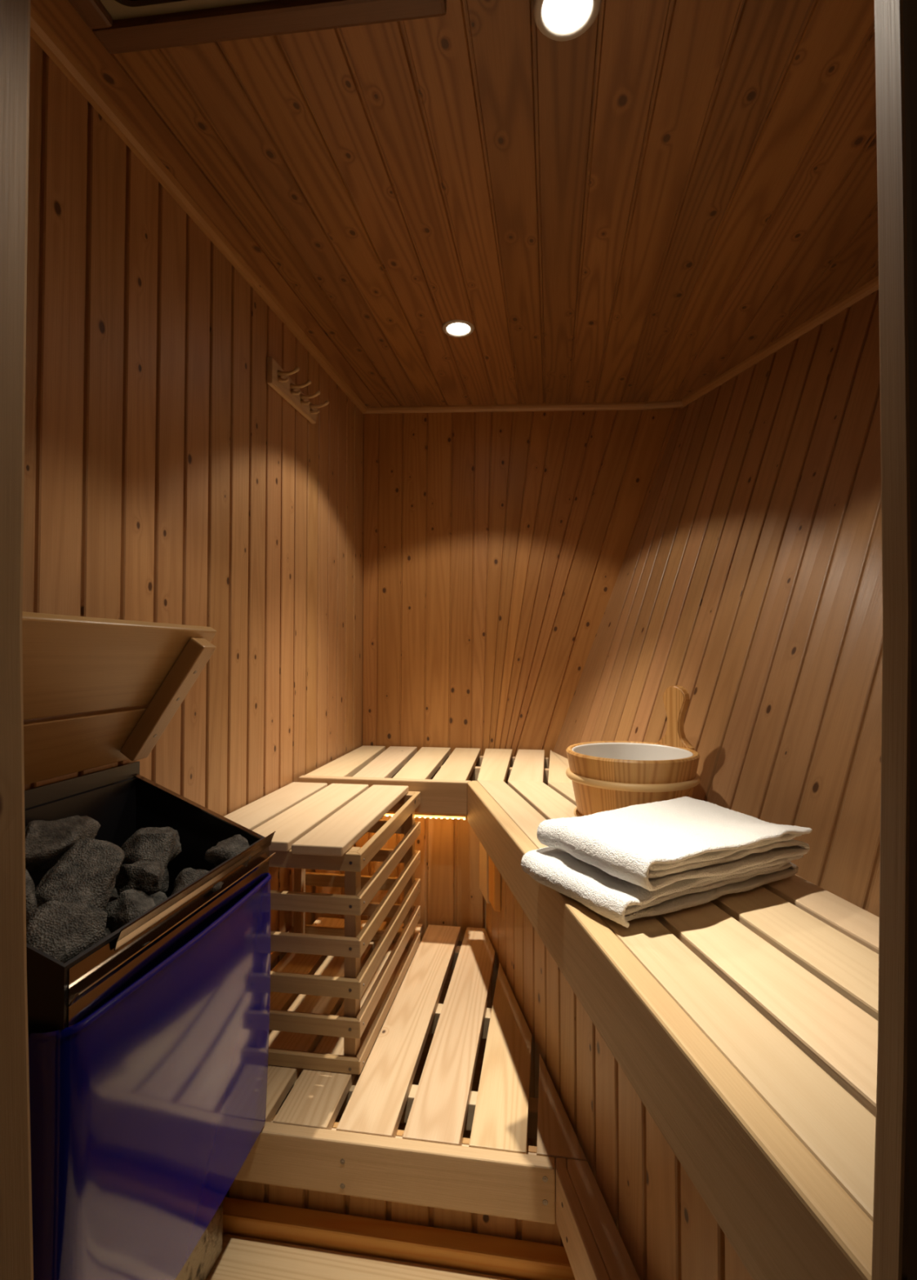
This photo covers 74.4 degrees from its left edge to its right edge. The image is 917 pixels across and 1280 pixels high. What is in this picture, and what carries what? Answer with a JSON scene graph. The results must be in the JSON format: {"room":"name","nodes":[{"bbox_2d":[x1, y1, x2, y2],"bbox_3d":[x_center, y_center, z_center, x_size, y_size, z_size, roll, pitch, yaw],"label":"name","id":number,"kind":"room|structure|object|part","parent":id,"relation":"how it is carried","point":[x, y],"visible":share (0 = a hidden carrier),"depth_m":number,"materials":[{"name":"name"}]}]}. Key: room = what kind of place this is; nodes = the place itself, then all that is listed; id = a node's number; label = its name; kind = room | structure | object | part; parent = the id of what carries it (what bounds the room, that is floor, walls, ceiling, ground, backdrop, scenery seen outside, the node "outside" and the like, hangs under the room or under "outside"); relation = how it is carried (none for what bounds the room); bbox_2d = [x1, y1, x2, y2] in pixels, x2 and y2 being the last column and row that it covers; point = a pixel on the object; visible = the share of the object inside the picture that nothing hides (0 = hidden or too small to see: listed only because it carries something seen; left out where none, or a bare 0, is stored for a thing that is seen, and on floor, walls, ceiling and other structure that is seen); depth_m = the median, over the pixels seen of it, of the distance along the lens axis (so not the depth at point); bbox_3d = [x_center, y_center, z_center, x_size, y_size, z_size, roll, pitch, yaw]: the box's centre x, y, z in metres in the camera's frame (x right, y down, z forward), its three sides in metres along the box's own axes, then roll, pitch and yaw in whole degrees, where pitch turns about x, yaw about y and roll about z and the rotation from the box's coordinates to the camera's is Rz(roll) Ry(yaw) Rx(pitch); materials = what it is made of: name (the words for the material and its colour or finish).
{"room":"spa","nodes":[
{"label":"spa","id":0,"kind":"room"},
{"bbox_2d":[22,35,363,974],"bbox_3d":[-0.548,0.063,1.443,0.030,2.064,2.031,0,-1,9],"label":"wall","id":1,"kind":"structure","parent":0,"point":[166,481],"depth_m":1.25,"materials":[{"name":"brown wood"}]},
{"bbox_2d":[30,6,367,413],"bbox_3d":[-0.524,-0.913,1.448,0.024,0.131,2.000,0,-1,9],"label":"trim","id":2,"kind":"structure","parent":1,"relation":"attached to","point":[40,32],"depth_m":1.15,"materials":[{"name":"brown wood"}]},
{"bbox_2d":[31,0,382,408],"bbox_3d":[-0.493,-0.913,1.443,0.085,0.107,2.000,0,-1,9],"label":"trim","id":3,"kind":"structure","parent":1,"relation":"attached to","point":[60,16],"depth_m":1.13,"materials":[{"name":"brown wood"}]},
{"bbox_2d":[266,356,328,423],"bbox_3d":[-0.449,-0.714,1.758,0.075,0.071,0.318,0,-1,9],"label":"coat rack","id":4,"kind":"object","parent":1,"relation":"attached to","point":[277,379],"visible":1,"depth_m":1.72,"materials":[{"name":"brown wood"}]},
{"bbox_2d":[205,937,531,1279],"bbox_3d":[0.273,1.093,1.247,1.645,0.115,2.200,0,-1,9],"label":"floor","id":5,"kind":"structure","parent":0,"point":[241,1257],"depth_m":1.00,"materials":[{"name":"brown wood"}]},
{"bbox_2d":[24,760,275,1279],"bbox_3d":[-0.484,0.619,0.844,0.274,0.810,0.461,0,-1,9],"label":"heater","id":6,"kind":"object","parent":5,"relation":"on","point":[148,1063],"visible":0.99,"depth_m":0.76,"materials":[{"name":"blue metal"}]},
{"bbox_2d":[25,868,37,912],"bbox_3d":[-0.542,0.318,0.715,0.070,0.080,0.098,0,-1,-9],"label":"stone","id":7,"kind":"object","parent":6,"relation":"in","point":[31,900],"visible":0.2,"depth_m":0.73,"materials":[{"name":"grey stone"}]},
{"bbox_2d":[25,814,100,871],"bbox_3d":[-0.567,0.284,0.848,0.073,0.076,0.148,0,-1,-2],"label":"stone","id":8,"kind":"object","parent":6,"relation":"in","point":[46,842],"visible":0.65,"depth_m":0.82,"materials":[{"name":"grey stone"}]},
{"bbox_2d":[26,899,107,963],"bbox_3d":[-0.463,0.351,0.689,0.094,0.105,0.084,-1,-2,26],"label":"stone","id":9,"kind":"object","parent":6,"relation":"in","point":[61,931],"visible":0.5,"depth_m":0.68,"materials":[{"name":"grey stone"}]},
{"bbox_2d":[35,837,124,910],"bbox_3d":[-0.498,0.318,0.787,0.098,0.089,0.127,0,-1,0],"label":"stone","id":10,"kind":"object","parent":6,"relation":"in","point":[86,872],"visible":0.76,"depth_m":0.79,"materials":[{"name":"grey stone"}]},
{"bbox_2d":[105,927,113,937],"bbox_3d":[-0.455,0.402,0.771,0.057,0.054,0.066,-1,-2,38],"label":"stone","id":11,"kind":"object","parent":6,"relation":"in","point":[108,931],"visible":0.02,"depth_m":0.78,"materials":[{"name":"grey stone"}]},
{"bbox_2d":[105,887,119,928],"bbox_3d":[-0.513,0.394,0.884,0.046,0.048,0.074,0,-1,11],"label":"stone","id":12,"kind":"object","parent":6,"relation":"in","point":[113,895],"visible":0.03,"depth_m":0.89,"materials":[{"name":"grey stone"}]},
{"bbox_2d":[22,611,217,785],"bbox_3d":[-0.534,0.088,0.845,0.179,0.233,0.472,0,-1,9],"label":"lid","id":13,"kind":"object","parent":6,"relation":"attached to","point":[98,691],"visible":0.99,"depth_m":0.88,"materials":[{"name":"brown wood"}]},
{"bbox_2d":[103,888,155,932],"bbox_3d":[-0.436,0.369,0.811,0.075,0.054,0.062,-1,-2,38],"label":"stone","id":14,"kind":"object","parent":6,"relation":"in","point":[131,904],"visible":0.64,"depth_m":0.80,"materials":[{"name":"grey stone"}]},
{"bbox_2d":[24,777,264,1033],"bbox_3d":[-0.490,0.360,0.850,0.249,0.241,0.439,0,-1,9],"label":"tray","id":15,"kind":"object","parent":6,"relation":"on","point":[122,806],"depth_m":0.86,"materials":[{"name":"black metal"}]},
{"bbox_2d":[120,826,182,869],"bbox_3d":[-0.491,0.336,0.962,0.090,0.071,0.121,0,-1,-5],"label":"stone","id":16,"kind":"object","parent":6,"relation":"in","point":[162,844],"visible":0.72,"depth_m":0.93,"materials":[{"name":"grey stone"}]},
{"bbox_2d":[149,891,167,905],"bbox_3d":[-0.449,0.404,0.884,0.047,0.058,0.065,0,-1,4],"label":"stone","id":17,"kind":"object","parent":6,"relation":"in","point":[159,896],"visible":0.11,"depth_m":0.90,"materials":[{"name":"grey stone"}]},
{"bbox_2d":[115,860,164,895],"bbox_3d":[-0.463,0.348,0.872,0.069,0.057,0.064,1,-1,-20],"label":"stone","id":18,"kind":"object","parent":17,"relation":"on","point":[145,876],"visible":0.82,"depth_m":0.85,"materials":[{"name":"grey stone"}]},
{"bbox_2d":[148,866,168,895],"bbox_3d":[-0.493,0.398,0.986,0.040,0.041,0.080,0,-1,-9],"label":"stone","id":19,"kind":"object","parent":6,"relation":"in","point":[165,884],"visible":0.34,"depth_m":0.98,"materials":[{"name":"grey stone"}]},
{"bbox_3d":[-0.366,0.386,0.838,0.002,0.088,0.444,0,-1,9],"label":"rail","id":20,"kind":"part","parent":6,"relation":"part of","materials":[{"name":"silver metal"}]},
{"bbox_3d":[-0.360,0.374,0.838,0.012,0.014,0.446,0,-1,9],"label":"rail","id":21,"kind":"part","parent":6,"relation":"part of","materials":[{"name":"silver metal"}]},
{"bbox_2d":[173,867,195,890],"bbox_3d":[-0.428,0.403,0.984,0.070,0.053,0.058,-1,-2,34],"label":"stone","id":22,"kind":"object","parent":6,"relation":"in","point":[190,868],"visible":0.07,"depth_m":0.99,"materials":[{"name":"grey stone"}]},
{"bbox_3d":[-0.353,0.342,0.869,0.011,0.025,0.382,0,-1,9],"label":"rail","id":23,"kind":"part","parent":6,"relation":"part of","materials":[{"name":"silver metal"}]},
{"bbox_2d":[171,869,223,895],"bbox_3d":[-0.388,0.366,0.911,0.070,0.049,0.076,0,-1,-8],"label":"stone","id":24,"kind":"object","parent":6,"relation":"in","point":[185,877],"visible":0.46,"depth_m":0.89,"materials":[{"name":"grey stone"}]},
{"bbox_2d":[204,834,251,866],"bbox_3d":[-0.373,0.349,0.975,0.065,0.057,0.068,0,-1,16],"label":"stone","id":25,"kind":"object","parent":6,"relation":"in","point":[226,849],"visible":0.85,"depth_m":0.96,"materials":[{"name":"grey stone"}]},
{"bbox_2d":[225,916,639,1279],"bbox_3d":[-0.191,0.946,1.061,0.758,0.220,1.661,0,-1,-9],"label":"step platform","id":26,"kind":"object","parent":5,"relation":"on","point":[491,1182],"visible":0.74,"depth_m":1.06,"materials":[{"name":"brown wood"}]},
{"bbox_2d":[223,782,420,1074],"bbox_3d":[-0.334,0.624,1.456,0.375,0.440,0.566,0,-1,9],"label":"box","id":27,"kind":"object","parent":26,"relation":"on","point":[316,825],"visible":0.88,"depth_m":1.26,"materials":[{"name":"brown wood"}]},
{"bbox_3d":[-0.510,0.832,1.488,0.013,0.026,0.544,0,-1,9],"label":"rail","id":28,"kind":"part","parent":27,"relation":"part of","materials":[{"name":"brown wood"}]},
{"bbox_3d":[-0.454,0.640,1.731,0.024,0.421,0.031,0,-1,9],"label":"post","id":29,"kind":"part","parent":27,"relation":"part of","materials":[{"name":"brown wood"}]},
{"bbox_3d":[-0.372,0.825,1.197,0.370,0.026,0.013,0,-1,9],"label":"rail","id":30,"kind":"part","parent":27,"relation":"part of","materials":[{"name":"brown wood"}]},
{"bbox_3d":[-0.372,0.434,1.207,0.370,0.034,0.013,0,-1,9],"label":"rail","id":31,"kind":"part","parent":27,"relation":"part of","materials":[{"name":"brown wood"}]},
{"bbox_3d":[-0.372,0.753,1.199,0.370,0.034,0.013,0,-1,9],"label":"rail","id":32,"kind":"part","parent":27,"relation":"part of","materials":[{"name":"brown wood"}]},
{"bbox_3d":[-0.372,0.678,1.201,0.370,0.034,0.013,0,-1,9],"label":"rail","id":33,"kind":"part","parent":27,"relation":"part of","materials":[{"name":"brown wood"}]},
{"bbox_3d":[-0.372,0.518,1.205,0.370,0.034,0.013,0,-1,9],"label":"rail","id":34,"kind":"part","parent":27,"relation":"part of","materials":[{"name":"brown wood"}]},
{"bbox_3d":[-0.372,0.599,1.203,0.370,0.034,0.013,0,-1,9],"label":"rail","id":35,"kind":"part","parent":27,"relation":"part of","materials":[{"name":"brown wood"}]},
{"bbox_3d":[-0.210,0.628,1.200,0.024,0.421,0.031,0,-1,9],"label":"post","id":36,"kind":"part","parent":27,"relation":"part of","materials":[{"name":"brown wood"}]},
{"bbox_3d":[-0.292,0.838,1.724,0.370,0.026,0.013,0,-1,9],"label":"rail","id":37,"kind":"part","parent":27,"relation":"part of","materials":[{"name":"brown wood"}]},
{"bbox_3d":[-0.292,0.691,1.728,0.370,0.034,0.013,0,-1,9],"label":"rail","id":38,"kind":"part","parent":27,"relation":"part of","materials":[{"name":"brown wood"}]},
{"bbox_3d":[-0.155,0.831,1.433,0.013,0.026,0.544,0,-1,9],"label":"rail","id":39,"kind":"part","parent":27,"relation":"part of","materials":[{"name":"brown wood"}]},
{"bbox_3d":[-0.155,0.759,1.435,0.013,0.034,0.544,0,-1,9],"label":"rail","id":40,"kind":"part","parent":27,"relation":"part of","materials":[{"name":"brown wood"}]},
{"bbox_3d":[-0.155,0.684,1.437,0.013,0.034,0.544,0,-1,9],"label":"rail","id":41,"kind":"part","parent":27,"relation":"part of","materials":[{"name":"brown wood"}]},
{"bbox_3d":[-0.155,0.605,1.439,0.013,0.034,0.544,0,-1,9],"label":"rail","id":42,"kind":"part","parent":27,"relation":"part of","materials":[{"name":"brown wood"}]},
{"bbox_3d":[-0.155,0.524,1.441,0.013,0.034,0.544,0,-1,9],"label":"rail","id":43,"kind":"part","parent":27,"relation":"part of","materials":[{"name":"brown wood"}]},
{"bbox_3d":[-0.155,0.440,1.443,0.013,0.034,0.544,0,-1,9],"label":"rail","id":44,"kind":"part","parent":27,"relation":"part of","materials":[{"name":"brown wood"}]},
{"bbox_3d":[-0.292,0.766,1.726,0.370,0.034,0.013,0,-1,9],"label":"rail","id":45,"kind":"part","parent":27,"relation":"part of","materials":[{"name":"brown wood"}]},
{"bbox_3d":[-0.292,0.531,1.731,0.370,0.034,0.013,0,-1,9],"label":"rail","id":46,"kind":"part","parent":27,"relation":"part of","materials":[{"name":"brown wood"}]},
{"bbox_3d":[-0.292,0.612,1.729,0.370,0.034,0.013,0,-1,9],"label":"rail","id":47,"kind":"part","parent":27,"relation":"part of","materials":[{"name":"brown wood"}]},
{"bbox_3d":[-0.292,0.447,1.733,0.370,0.034,0.013,0,-1,9],"label":"rail","id":48,"kind":"part","parent":27,"relation":"part of","materials":[{"name":"brown wood"}]},
{"bbox_3d":[-0.137,0.639,1.682,0.024,0.421,0.031,0,-1,9],"label":"post","id":49,"kind":"part","parent":27,"relation":"part of","materials":[{"name":"brown wood"}]},
{"bbox_3d":[-0.195,0.957,1.065,0.751,0.197,0.012,0,-1,9],"label":"riser panel","id":50,"kind":"part","parent":26,"relation":"part of","materials":[{"name":"brown wood"}]},
{"bbox_2d":[222,1196,575,1279],"bbox_3d":[-0.189,1.019,1.038,0.795,0.033,0.034,0,-1,9],"label":"trim","id":51,"kind":"structure","parent":26,"relation":"attached to","point":[517,1259],"depth_m":1.01,"materials":[{"name":"orange wood"}]},
{"bbox_2d":[298,745,878,1279],"bbox_3d":[0.056,0.741,1.288,0.888,0.701,2.302,0,-1,-9],"label":"bench","id":52,"kind":"object","parent":5,"relation":"on","point":[711,1066],"depth_m":0.71,"materials":[{"name":"brown wood"}]},
{"bbox_3d":[-0.185,0.690,1.854,0.535,0.430,0.012,0,-1,9],"label":"riser panel","id":53,"kind":"part","parent":52,"relation":"part of","materials":[{"name":"brown wood"}]},
{"bbox_3d":[-0.218,0.511,1.769,0.480,0.008,0.010,0,-1,9],"label":"led strip","id":54,"kind":"part","parent":52,"relation":"part of","materials":[{"name":"yellow plastic"}]},
{"bbox_2d":[479,840,500,911],"bbox_3d":[0.087,0.638,1.699,0.020,0.194,0.199,0,-1,-9],"label":"wood panel","id":55,"kind":"object","parent":52,"relation":"attached to","point":[489,875],"visible":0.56,"depth_m":1.67,"materials":[{"name":"brown wood"}]},
{"bbox_3d":[0.207,0.770,1.040,0.012,0.630,1.553,0,-1,-9],"label":"riser panel","id":56,"kind":"part","parent":52,"relation":"part of","materials":[{"name":"brown wood"}]},
{"bbox_2d":[565,684,700,817],"bbox_3d":[0.375,0.246,1.305,0.282,0.289,0.277,0,-1,9],"label":"bucket","id":57,"kind":"object","parent":52,"relation":"on","point":[604,775],"visible":0.67,"depth_m":1.22,"materials":[{"name":"brown wood"}]},
{"bbox_3d":[0.494,0.186,1.375,0.027,0.166,0.099,1,-2,-29],"label":"handle","id":58,"kind":"part","parent":57,"relation":"part of","materials":[{"name":"brown wood"}]},
{"bbox_2d":[520,846,803,928],"bbox_3d":[0.328,0.357,0.969,0.406,0.045,0.239,1,-2,-29],"label":"towel","id":59,"kind":"object","parent":52,"relation":"on","point":[620,901],"visible":0.45,"depth_m":0.87,"materials":[{"name":"white fabric"}]},
{"bbox_2d":[536,796,811,891],"bbox_3d":[0.340,0.307,0.952,0.359,0.050,0.246,1,-2,-28],"label":"towel","id":60,"kind":"object","parent":59,"relation":"on","point":[655,846],"visible":1,"depth_m":0.89,"materials":[{"name":"white fabric"}]},
{"bbox_2d":[113,0,878,406],"bbox_3d":[0.369,-0.890,1.335,1.873,0.212,2.131,0,-1,9],"label":"ceiling","id":61,"kind":"structure","parent":0,"point":[633,207],"depth_m":1.15,"materials":[{"name":"brown wood"}]},
{"bbox_2d":[68,0,446,53],"bbox_3d":[-0.300,-0.871,0.661,0.513,0.066,0.415,0,-1,9],"label":"ceiling hatch","id":62,"kind":"object","parent":61,"relation":"attached to","point":[121,26],"visible":1,"depth_m":0.84,"materials":[{"name":"brown wood"}]},
{"bbox_2d":[442,320,474,337],"bbox_3d":[0.000,-0.899,1.742,0.092,0.010,0.092,0,-1,9],"label":"recessed light","id":63,"kind":"object","parent":61,"relation":"in","point":[453,328],"visible":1,"depth_m":1.74,"materials":[{"name":"white glass"}]},
{"bbox_2d":[533,0,601,41],"bbox_3d":[0.149,-0.868,0.828,0.092,0.010,0.092,0,-1,9],"label":"recessed light","id":64,"kind":"object","parent":61,"relation":"in","point":[561,20],"visible":1,"depth_m":0.84,"materials":[{"name":"beige ceramic"}]},
{"bbox_2d":[362,407,679,929],"bbox_3d":[0.279,0.084,2.333,1.395,2.064,0.040,0,-1,9],"label":"wall","id":65,"kind":"structure","parent":0,"point":[495,544],"depth_m":2.34,"materials":[{"name":"brown wood"}]},
{"bbox_2d":[364,401,644,413],"bbox_3d":[0.160,-0.909,2.345,1.105,0.094,0.020,0,-1,9],"label":"trim","id":66,"kind":"structure","parent":65,"relation":"attached to","point":[619,406],"depth_m":2.33,"materials":[{"name":"brown wood"}]},
{"bbox_2d":[644,398,683,409],"bbox_3d":[0.766,-0.882,2.239,0.154,0.050,0.020,0,-1,18],"label":"trim","id":67,"kind":"structure","parent":65,"relation":"attached to","point":[672,403],"depth_m":2.24,"materials":[{"name":"brown wood"}]},
{"bbox_2d":[552,289,882,916],"bbox_3d":[0.808,-0.258,1.298,0.587,1.337,2.144,0,-1,-9],"label":"wall","id":68,"kind":"structure","parent":0,"point":[748,581],"depth_m":1.40,"materials":[{"name":"brown wood"}]},
{"bbox_2d":[680,275,878,408],"bbox_3d":[1.019,-0.846,1.288,0.020,0.155,1.942,0,-1,-12],"label":"trim","id":69,"kind":"structure","parent":68,"relation":"attached to","point":[846,300],"depth_m":1.69,"materials":[{"name":"brown wood"}]},
{"bbox_3d":[0.270,0.017,0.277,2.050,2.100,0.030,0,-1,9],"label":"wall","id":70,"kind":"structure","parent":0,"visible":0},
{"bbox_2d":[0,0,916,1279],"bbox_3d":[-0.039,0.118,0.330,0.603,1.900,0.077,0,-1,9],"label":"door frame","id":71,"kind":"structure","parent":70,"relation":"in","point":[894,1235],"depth_m":0.32,"materials":[{"name":"brown wood"}]}
]}

